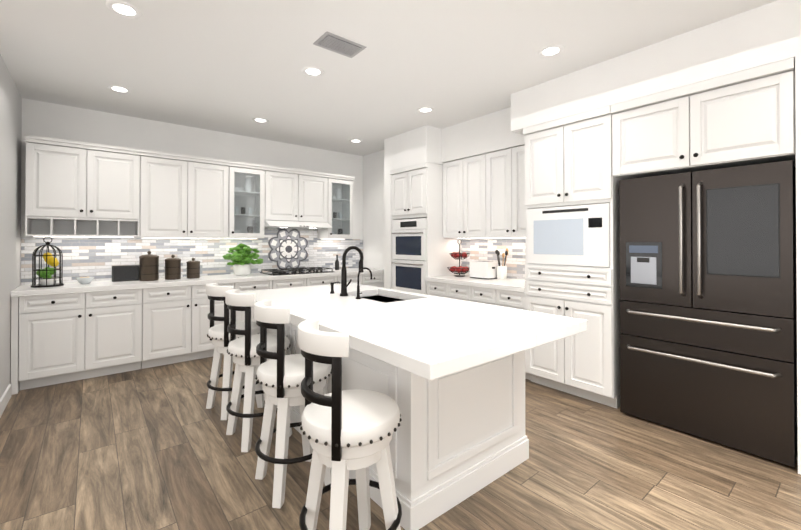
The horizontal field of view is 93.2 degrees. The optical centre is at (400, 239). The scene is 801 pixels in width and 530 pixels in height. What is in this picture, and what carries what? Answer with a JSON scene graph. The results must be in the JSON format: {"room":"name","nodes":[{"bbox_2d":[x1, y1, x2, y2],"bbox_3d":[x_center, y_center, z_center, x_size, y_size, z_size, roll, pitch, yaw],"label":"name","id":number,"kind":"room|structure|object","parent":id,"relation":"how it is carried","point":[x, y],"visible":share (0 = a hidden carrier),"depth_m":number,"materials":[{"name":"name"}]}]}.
{"room":"kitchen","nodes":[
{"label":"kitchen","id":0,"kind":"room"},
{"bbox_2d":[0,54,21,398],"bbox_3d":[-3.327,-0.032,3.100,0.140,2.790,1.700,0,0,-39],"label":"wall","id":1,"kind":"structure","parent":0,"point":[10,175],"depth_m":3.23,"materials":[{"name":"grey paint"}]},
{"bbox_2d":[0,384,10,416],"bbox_3d":[-3.062,1.307,2.873,0.035,0.110,1.055,0,0,-39],"label":"baseboard","id":2,"kind":"structure","parent":1,"relation":"attached to","point":[5,398],"depth_m":3.01,"materials":[{"name":"white paint"}]},
{"bbox_2d":[21,98,362,284],"bbox_3d":[-3.994,-0.028,3.751,9.450,2.790,0.150,0,0,-39],"label":"wall","id":3,"kind":"structure","parent":0,"point":[50,120],"depth_m":4.64,"materials":[{"name":"paint"}]},
{"bbox_2d":[25,142,139,236],"bbox_3d":[-3.298,-0.476,3.983,0.898,0.890,0.369,0,0,-39],"label":"upper cabinet","id":4,"kind":"object","parent":3,"relation":"attached to","point":[69,191],"visible":1,"depth_m":3.87,"materials":[{"name":"white paint"}]},
{"bbox_2d":[137,156,228,237],"bbox_3d":[-2.593,-0.467,4.558,0.913,0.900,0.369,0,0,-39],"label":"upper cabinet","id":5,"kind":"object","parent":3,"relation":"attached to","point":[182,199],"visible":0.96,"depth_m":4.41,"materials":[{"name":"white paint"}]},
{"bbox_2d":[34,236,256,238],"bbox_3d":[-2.293,-0.015,4.933,3.580,0.017,0.030,0,0,-39],"label":"rail","id":6,"kind":"object","parent":5,"relation":"attached to","point":[162,238],"visible":1,"depth_m":4.63,"materials":[{"name":"white"}]},
{"bbox_2d":[25,135,354,180],"bbox_3d":[-2.236,-0.947,4.853,3.640,0.060,0.368,0,0,-39],"label":"crown molding","id":7,"kind":"structure","parent":5,"relation":"on","point":[82,145],"depth_m":4.31,"materials":[{"name":"white paint"}]},
{"bbox_2d":[21,228,362,284],"bbox_3d":[-2.215,0.150,5.089,4.093,0.629,0.019,0,0,-39],"label":"backsplash","id":8,"kind":"structure","parent":3,"relation":"attached to","point":[97,259],"depth_m":4.73,"materials":[{"name":"tile"}]},
{"bbox_2d":[228,166,264,237],"bbox_3d":[-2.064,-0.465,4.990,0.446,0.900,0.369,0,0,-39],"label":"upper cabinet","id":9,"kind":"object","parent":3,"relation":"attached to","point":[246,202],"visible":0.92,"depth_m":4.99,"materials":[{"name":"white wood"}]},
{"bbox_2d":[265,171,327,221],"bbox_3d":[-1.530,-0.582,5.427,0.926,0.660,0.369,0,0,-39],"label":"upper cabinet","id":10,"kind":"object","parent":3,"relation":"attached to","point":[295,197],"visible":0.98,"depth_m":5.28,"materials":[{"name":"white paint"}]},
{"bbox_2d":[264,220,331,228],"bbox_3d":[-1.487,-0.203,5.374,0.915,0.093,0.502,0,0,-39],"label":"range hood","id":11,"kind":"object","parent":10,"relation":"attached to","point":[295,224],"visible":0.98,"depth_m":5.20,"materials":[{"name":"white"}]},
{"bbox_2d":[318,178,352,238],"bbox_3d":[-0.997,-0.459,5.861,0.441,0.900,0.369,0,0,-39],"label":"upper cabinet","id":12,"kind":"object","parent":3,"relation":"attached to","point":[340,208],"visible":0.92,"depth_m":5.85,"materials":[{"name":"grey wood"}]},
{"bbox_2d":[363,150,383,268],"bbox_3d":[-0.136,-0.013,6.022,0.300,2.790,1.210,0,0,-39],"label":"wall","id":13,"kind":"structure","parent":0,"point":[373,210],"depth_m":6.16,"materials":[{"name":"paint"}]},
{"bbox_2d":[384,137,391,288],"bbox_3d":[-0.051,-0.017,5.408,0.345,2.790,0.150,0,0,-39],"label":"wall","id":14,"kind":"structure","parent":0,"point":[387,226],"depth_m":5.29,"materials":[{"name":"paint"}]},
{"bbox_2d":[0,0,776,155],"bbox_3d":[-1.147,-1.494,0.274,9.450,0.100,9.150,0,0,-39],"label":"ceiling","id":15,"kind":"structure","parent":0,"point":[231,66],"depth_m":2.94,"materials":[{"name":"white paint"}]},
{"bbox_2d":[107,85,131,92],"bbox_3d":[-2.661,-1.419,3.589,0.190,0.008,0.190,0,0,-39],"label":"recessed light","id":16,"kind":"object","parent":15,"relation":"in","point":[118,89],"visible":1,"depth_m":3.58,"materials":[{"name":"white"}]},
{"bbox_2d":[105,0,142,18],"bbox_3d":[-1.719,-1.427,2.357,0.190,0.008,0.190,0,0,-39],"label":"recessed light","id":17,"kind":"object","parent":15,"relation":"in","point":[123,9],"visible":1,"depth_m":2.35,"materials":[{"name":"white"}]},
{"bbox_2d":[252,118,268,122],"bbox_3d":[-1.665,-1.413,4.505,0.190,0.008,0.190,0,0,-39],"label":"recessed light","id":18,"kind":"object","parent":15,"relation":"in","point":[261,120],"visible":0.94,"depth_m":4.51,"materials":[{"name":"white"}]},
{"bbox_2d":[302,66,323,76],"bbox_3d":[-0.744,-1.422,3.218,0.190,0.008,0.190,0,0,-39],"label":"recessed light","id":19,"kind":"object","parent":15,"relation":"in","point":[311,71],"visible":1,"depth_m":3.21,"materials":[{"name":"white"}]},
{"bbox_2d":[313,32,366,57],"bbox_3d":[-0.446,-1.423,2.790,0.330,0.010,0.210,0,0,-39],"label":"ceiling vent","id":20,"kind":"object","parent":15,"relation":"in","point":[337,44],"visible":1,"depth_m":2.77,"materials":[{"name":"grey metal"}]},
{"bbox_2d":[349,139,361,142],"bbox_3d":[-0.641,-1.408,5.432,0.190,0.008,0.190,0,0,-39],"label":"recessed light","id":21,"kind":"object","parent":15,"relation":"in","point":[355,141],"visible":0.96,"depth_m":5.42,"materials":[{"name":"white"}]},
{"bbox_2d":[417,107,433,112],"bbox_3d":[0.275,-1.416,4.153,0.190,0.008,0.190,0,0,-39],"label":"recessed light","id":22,"kind":"object","parent":15,"relation":"in","point":[425,109],"visible":1,"depth_m":4.13,"materials":[{"name":"white"}]},
{"bbox_2d":[538,44,563,57],"bbox_3d":[1.140,-1.424,2.871,0.190,0.008,0.190,0,0,-39],"label":"recessed light","id":23,"kind":"object","parent":15,"relation":"in","point":[550,51],"visible":1,"depth_m":2.86,"materials":[{"name":"white"}]},
{"bbox_2d":[0,355,800,529],"bbox_3d":[-1.147,1.395,0.256,9.450,0.100,9.150,0,0,-39],"label":"floor","id":24,"kind":"structure","parent":0,"point":[154,448],"depth_m":2.20,"materials":[{"name":"brown wood"}]},
{"bbox_2d":[11,288,150,394],"bbox_3d":[-3.215,0.933,3.880,1.018,0.870,0.618,0,0,-39],"label":"base cabinet","id":25,"kind":"object","parent":24,"relation":"on","point":[59,338],"depth_m":3.61,"materials":[{"name":"white paint"}]},
{"bbox_2d":[151,282,242,366],"bbox_3d":[-2.517,0.937,4.450,1.036,0.870,0.618,0,0,-39],"label":"base cabinet","id":26,"kind":"object","parent":24,"relation":"on","point":[180,323],"depth_m":4.17,"materials":[{"name":"white paint"}]},
{"bbox_2d":[206,283,264,419],"bbox_3d":[-1.342,0.861,3.077,0.427,1.005,0.420,0,0,-39],"label":"bar stool","id":27,"kind":"object","parent":24,"relation":"on","point":[218,335],"visible":0.56,"depth_m":2.92,"materials":[{"name":"white wood"}]},
{"bbox_2d":[225,289,291,451],"bbox_3d":[-0.987,0.858,2.643,0.427,1.005,0.421,0,0,-39],"label":"bar stool","id":28,"kind":"object","parent":24,"relation":"on","point":[243,353],"visible":0.77,"depth_m":2.48,"materials":[{"name":"white wood"}]},
{"bbox_2d":[243,280,278,321],"bbox_3d":[-1.988,0.940,4.882,0.581,0.870,0.618,0,0,-39],"label":"base cabinet","id":29,"kind":"object","parent":24,"relation":"on","point":[272,284],"depth_m":4.67,"materials":[{"name":"white paint"}]},
{"bbox_2d":[254,300,331,508],"bbox_3d":[-0.598,0.855,2.135,0.428,1.005,0.421,0,0,-39],"label":"bar stool","id":30,"kind":"object","parent":24,"relation":"on","point":[280,375],"visible":0.77,"depth_m":1.98,"materials":[{"name":"white wood"}]},
{"bbox_2d":[279,276,340,288],"bbox_3d":[-1.452,0.942,5.320,1.056,0.870,0.618,0,0,-39],"label":"base cabinet","id":31,"kind":"object","parent":24,"relation":"on","point":[302,282],"depth_m":5.10,"materials":[{"name":"white paint"}]},
{"bbox_2d":[298,319,401,529],"bbox_3d":[-0.207,0.851,1.576,0.427,1.005,0.420,0,0,-39],"label":"bar stool","id":32,"kind":"object","parent":24,"relation":"on","point":[345,431],"visible":1,"depth_m":1.46,"materials":[{"name":"white leather"}]},
{"bbox_2d":[347,273,383,287],"bbox_3d":[-0.791,0.946,5.859,0.903,0.870,0.618,0,0,-39],"label":"base cabinet","id":33,"kind":"object","parent":24,"relation":"on","point":[377,280],"depth_m":5.73,"materials":[{"name":"white paint"}]},
{"bbox_2d":[10,268,383,296],"bbox_3d":[-2.018,0.490,4.845,4.093,0.052,0.642,0,0,-39],"label":"countertop","id":34,"kind":"structure","parent":33,"relation":"on","point":[65,288],"depth_m":4.10,"materials":[{"name":"white stone"}]},
{"bbox_2d":[31,236,63,287],"bbox_3d":[-3.432,0.213,3.685,0.238,0.484,0.238,0,0,-39],"label":"birdcage","id":35,"kind":"object","parent":34,"relation":"on","point":[45,275],"visible":1,"depth_m":3.66,"materials":[{"name":"black metal"}]},
{"bbox_2d":[76,276,93,283],"bbox_3d":[-3.234,0.419,3.884,0.150,0.075,0.150,0,0,-39],"label":"decorative bowl","id":36,"kind":"object","parent":34,"relation":"on","point":[84,280],"visible":1,"depth_m":3.85,"materials":[{"name":"white ceramic"}]},
{"bbox_2d":[112,265,139,281],"bbox_3d":[-3.027,0.373,4.176,0.250,0.170,0.090,0,0,-39],"label":"frame","id":37,"kind":"object","parent":34,"relation":"on","point":[125,273],"visible":0.86,"depth_m":4.16,"materials":[{"name":"black"}]},
{"bbox_2d":[139,251,158,280],"bbox_3d":[-2.808,0.295,4.233,0.190,0.327,0.190,0,0,-39],"label":"canister","id":38,"kind":"object","parent":34,"relation":"on","point":[149,266],"visible":1,"depth_m":4.17,"materials":[{"name":"brown wood"}]},
{"bbox_2d":[165,255,180,279],"bbox_3d":[-2.630,0.319,4.378,0.170,0.282,0.170,0,0,-39],"label":"canister","id":39,"kind":"object","parent":34,"relation":"on","point":[172,268],"visible":0.98,"depth_m":4.31,"materials":[{"name":"brown wood"}]},
{"bbox_2d":[186,258,199,278],"bbox_3d":[-2.467,0.339,4.511,0.150,0.242,0.150,0,0,-39],"label":"canister","id":40,"kind":"object","parent":34,"relation":"on","point":[193,268],"visible":0.98,"depth_m":4.45,"materials":[{"name":"brown metal"}]},
{"bbox_2d":[222,243,262,275],"bbox_3d":[-2.019,0.258,4.855,0.541,0.409,0.394,0,0,-39],"label":"potted plant","id":41,"kind":"object","parent":34,"relation":"on","point":[241,256],"visible":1,"depth_m":4.79,"materials":[{"name":"green plant"}]},
{"bbox_2d":[260,267,333,275],"bbox_3d":[-1.441,0.440,5.309,0.880,0.052,0.510,0,0,-39],"label":"gas cooktop","id":42,"kind":"object","parent":34,"relation":"in","point":[291,271],"visible":1,"depth_m":5.19,"materials":[{"name":"black metal"}]},
{"bbox_2d":[335,255,338,269],"bbox_3d":[-0.976,0.354,5.831,0.064,0.230,0.062,0,0,-39],"label":"oil bottle","id":43,"kind":"object","parent":34,"relation":"on","point":[336,264],"visible":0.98,"depth_m":5.81,"materials":[{"name":"black glass"}]},
{"bbox_2d":[262,324,528,529],"bbox_3d":[-0.236,0.938,2.850,0.970,0.849,2.080,0,0,-39],"label":"kitchen island","id":44,"kind":"object","parent":24,"relation":"on","point":[456,435],"depth_m":1.96,"materials":[{"name":"white paint"}]},
{"bbox_2d":[240,286,535,381],"bbox_3d":[-0.405,0.480,2.514,0.690,0.060,2.460,0,0,-39],"label":"island countertop","id":45,"kind":"structure","parent":44,"relation":"on","point":[427,345],"depth_m":1.83,"materials":[{"name":"white stone"}]},
{"bbox_2d":[330,282,339,293],"bbox_3d":[-0.549,0.406,3.197,0.095,0.094,0.036,0,0,-39],"label":"soap dispenser","id":46,"kind":"object","parent":45,"relation":"on","point":[332,283],"depth_m":3.17,"materials":[{"name":"black metal"}]},
{"bbox_2d":[364,294,403,301],"bbox_3d":[-0.154,0.608,3.092,0.454,0.212,0.704,0,0,-39],"label":"sink","id":47,"kind":"object","parent":45,"relation":"in","point":[379,297],"depth_m":3.32,"materials":[{"name":"black metal"}]},
{"bbox_2d":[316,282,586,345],"bbox_3d":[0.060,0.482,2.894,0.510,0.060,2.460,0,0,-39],"label":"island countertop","id":48,"kind":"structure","parent":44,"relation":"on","point":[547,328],"depth_m":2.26,"materials":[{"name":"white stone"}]},
{"bbox_2d":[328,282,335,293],"bbox_3d":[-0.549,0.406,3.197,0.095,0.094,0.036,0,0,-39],"label":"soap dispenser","id":49,"kind":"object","parent":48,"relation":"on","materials":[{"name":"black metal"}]},
{"bbox_2d":[390,162,460,294],"bbox_3d":[0.324,0.211,5.147,0.687,2.330,0.715,0,0,-39],"label":"tall cabinet","id":50,"kind":"object","parent":24,"relation":"on","point":[422,248],"visible":0.6,"depth_m":4.87,"materials":[{"name":"white paint"}]},
{"bbox_2d":[427,281,462,299],"bbox_3d":[0.808,0.938,4.587,0.638,0.870,0.750,0,0,-39],"label":"base cabinet","id":51,"kind":"object","parent":24,"relation":"on","point":[452,291],"depth_m":4.43,"materials":[{"name":"white paint"}]},
{"bbox_2d":[426,274,525,292],"bbox_3d":[0.998,0.487,4.343,0.657,0.052,1.374,0,0,-39],"label":"countertop","id":52,"kind":"structure","parent":51,"relation":"on","point":[511,284],"depth_m":4.13,"materials":[{"name":"white stone"}]},
{"bbox_2d":[447,239,469,276],"bbox_3d":[0.742,0.230,4.756,0.317,0.464,0.317,0,0,-39],"label":"fruit basket","id":53,"kind":"object","parent":52,"relation":"on","point":[461,269],"visible":0.96,"depth_m":4.69,"materials":[{"name":"red food"}]},
{"bbox_2d":[470,261,497,278],"bbox_3d":[0.990,0.359,4.483,0.190,0.202,0.285,0,0,-39],"label":"toaster","id":54,"kind":"object","parent":52,"relation":"on","point":[483,269],"visible":0.92,"depth_m":4.41,"materials":[{"name":"white metal"}]},
{"bbox_2d":[495,248,508,278],"bbox_3d":[1.175,0.280,4.386,0.123,0.359,0.158,0,0,-39],"label":"utensil crock","id":55,"kind":"object","parent":52,"relation":"on","point":[502,272],"visible":0.98,"depth_m":4.34,"materials":[{"name":"white ceramic"}]},
{"bbox_2d":[463,286,529,379],"bbox_3d":[1.203,0.935,4.104,0.638,0.870,0.750,0,0,-39],"label":"base cabinet","id":56,"kind":"object","parent":24,"relation":"on","point":[508,299],"depth_m":3.88,"materials":[{"name":"white paint"}]},
{"bbox_2d":[523,106,623,407],"bbox_3d":[1.668,0.156,3.496,0.694,2.420,0.780,0,0,-39],"label":"tall cabinet","id":57,"kind":"object","parent":24,"relation":"on","point":[572,267],"visible":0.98,"depth_m":3.22,"materials":[{"name":"white paint"}]},
{"bbox_2d":[619,160,797,466],"bbox_3d":[2.236,0.444,2.776,0.705,1.835,0.945,0,0,-39],"label":"refrigerator","id":58,"kind":"object","parent":24,"relation":"on","point":[708,311],"visible":1,"depth_m":2.51,"materials":[{"name":"black metal"}]},
{"bbox_2d":[391,125,442,169],"bbox_3d":[0.341,-1.186,5.173,0.645,0.455,0.722,0,0,-39],"label":"soffit","id":59,"kind":"structure","parent":0,"point":[422,144],"depth_m":4.84,"materials":[{"name":"paint"}]},
{"bbox_2d":[442,107,524,162],"bbox_3d":[1.066,-1.203,4.499,0.375,0.430,1.238,0,0,-39],"label":"soffit","id":60,"kind":"structure","parent":0,"point":[487,133],"depth_m":4.38,"materials":[{"name":"paint"}]},
{"bbox_2d":[511,0,800,135],"bbox_3d":[2.109,-1.245,2.984,0.675,0.365,2.430,0,0,-39],"label":"soffit","id":61,"kind":"structure","parent":0,"point":[768,33],"depth_m":2.67,"materials":[{"name":"paint"}]},
{"bbox_2d":[795,55,800,473],"bbox_3d":[2.721,0.145,2.225,0.675,2.425,0.495,0,0,-39],"label":"wall","id":62,"kind":"structure","parent":0,"point":[798,147],"depth_m":2.20,"materials":[{"name":"paint"}]},
{"bbox_3d":[2.502,-0.031,3.148,0.150,2.790,9.000,0,0,-39],"label":"wall","id":63,"kind":"structure","parent":0,"visible":0},
{"bbox_2d":[443,155,478,238],"bbox_3d":[0.917,-0.499,4.685,0.357,0.965,0.750,0,0,-39],"label":"upper cabinet","id":64,"kind":"object","parent":63,"relation":"attached to","point":[460,177],"depth_m":4.62,"materials":[{"name":"white paint"}]},
{"bbox_2d":[461,238,525,279],"bbox_3d":[1.249,0.225,4.549,0.010,0.474,1.374,0,0,-39],"label":"backsplash","id":65,"kind":"structure","parent":63,"relation":"attached to","point":[483,250],"depth_m":4.59,"materials":[{"name":"tile"}]},
{"bbox_2d":[479,145,525,238],"bbox_3d":[1.311,-0.502,4.202,0.357,0.965,0.750,0,0,-39],"label":"upper cabinet","id":66,"kind":"object","parent":63,"relation":"attached to","point":[483,196],"depth_m":4.16,"materials":[{"name":"white paint"}]},
{"bbox_2d":[611,57,795,179],"bbox_3d":[2.234,-0.777,2.808,0.694,0.558,1.004,0,0,-39],"label":"upper cabinet","id":67,"kind":"object","parent":63,"relation":"attached to","point":[743,118],"visible":1,"depth_m":2.52,"materials":[{"name":"white paint"}]}
]}

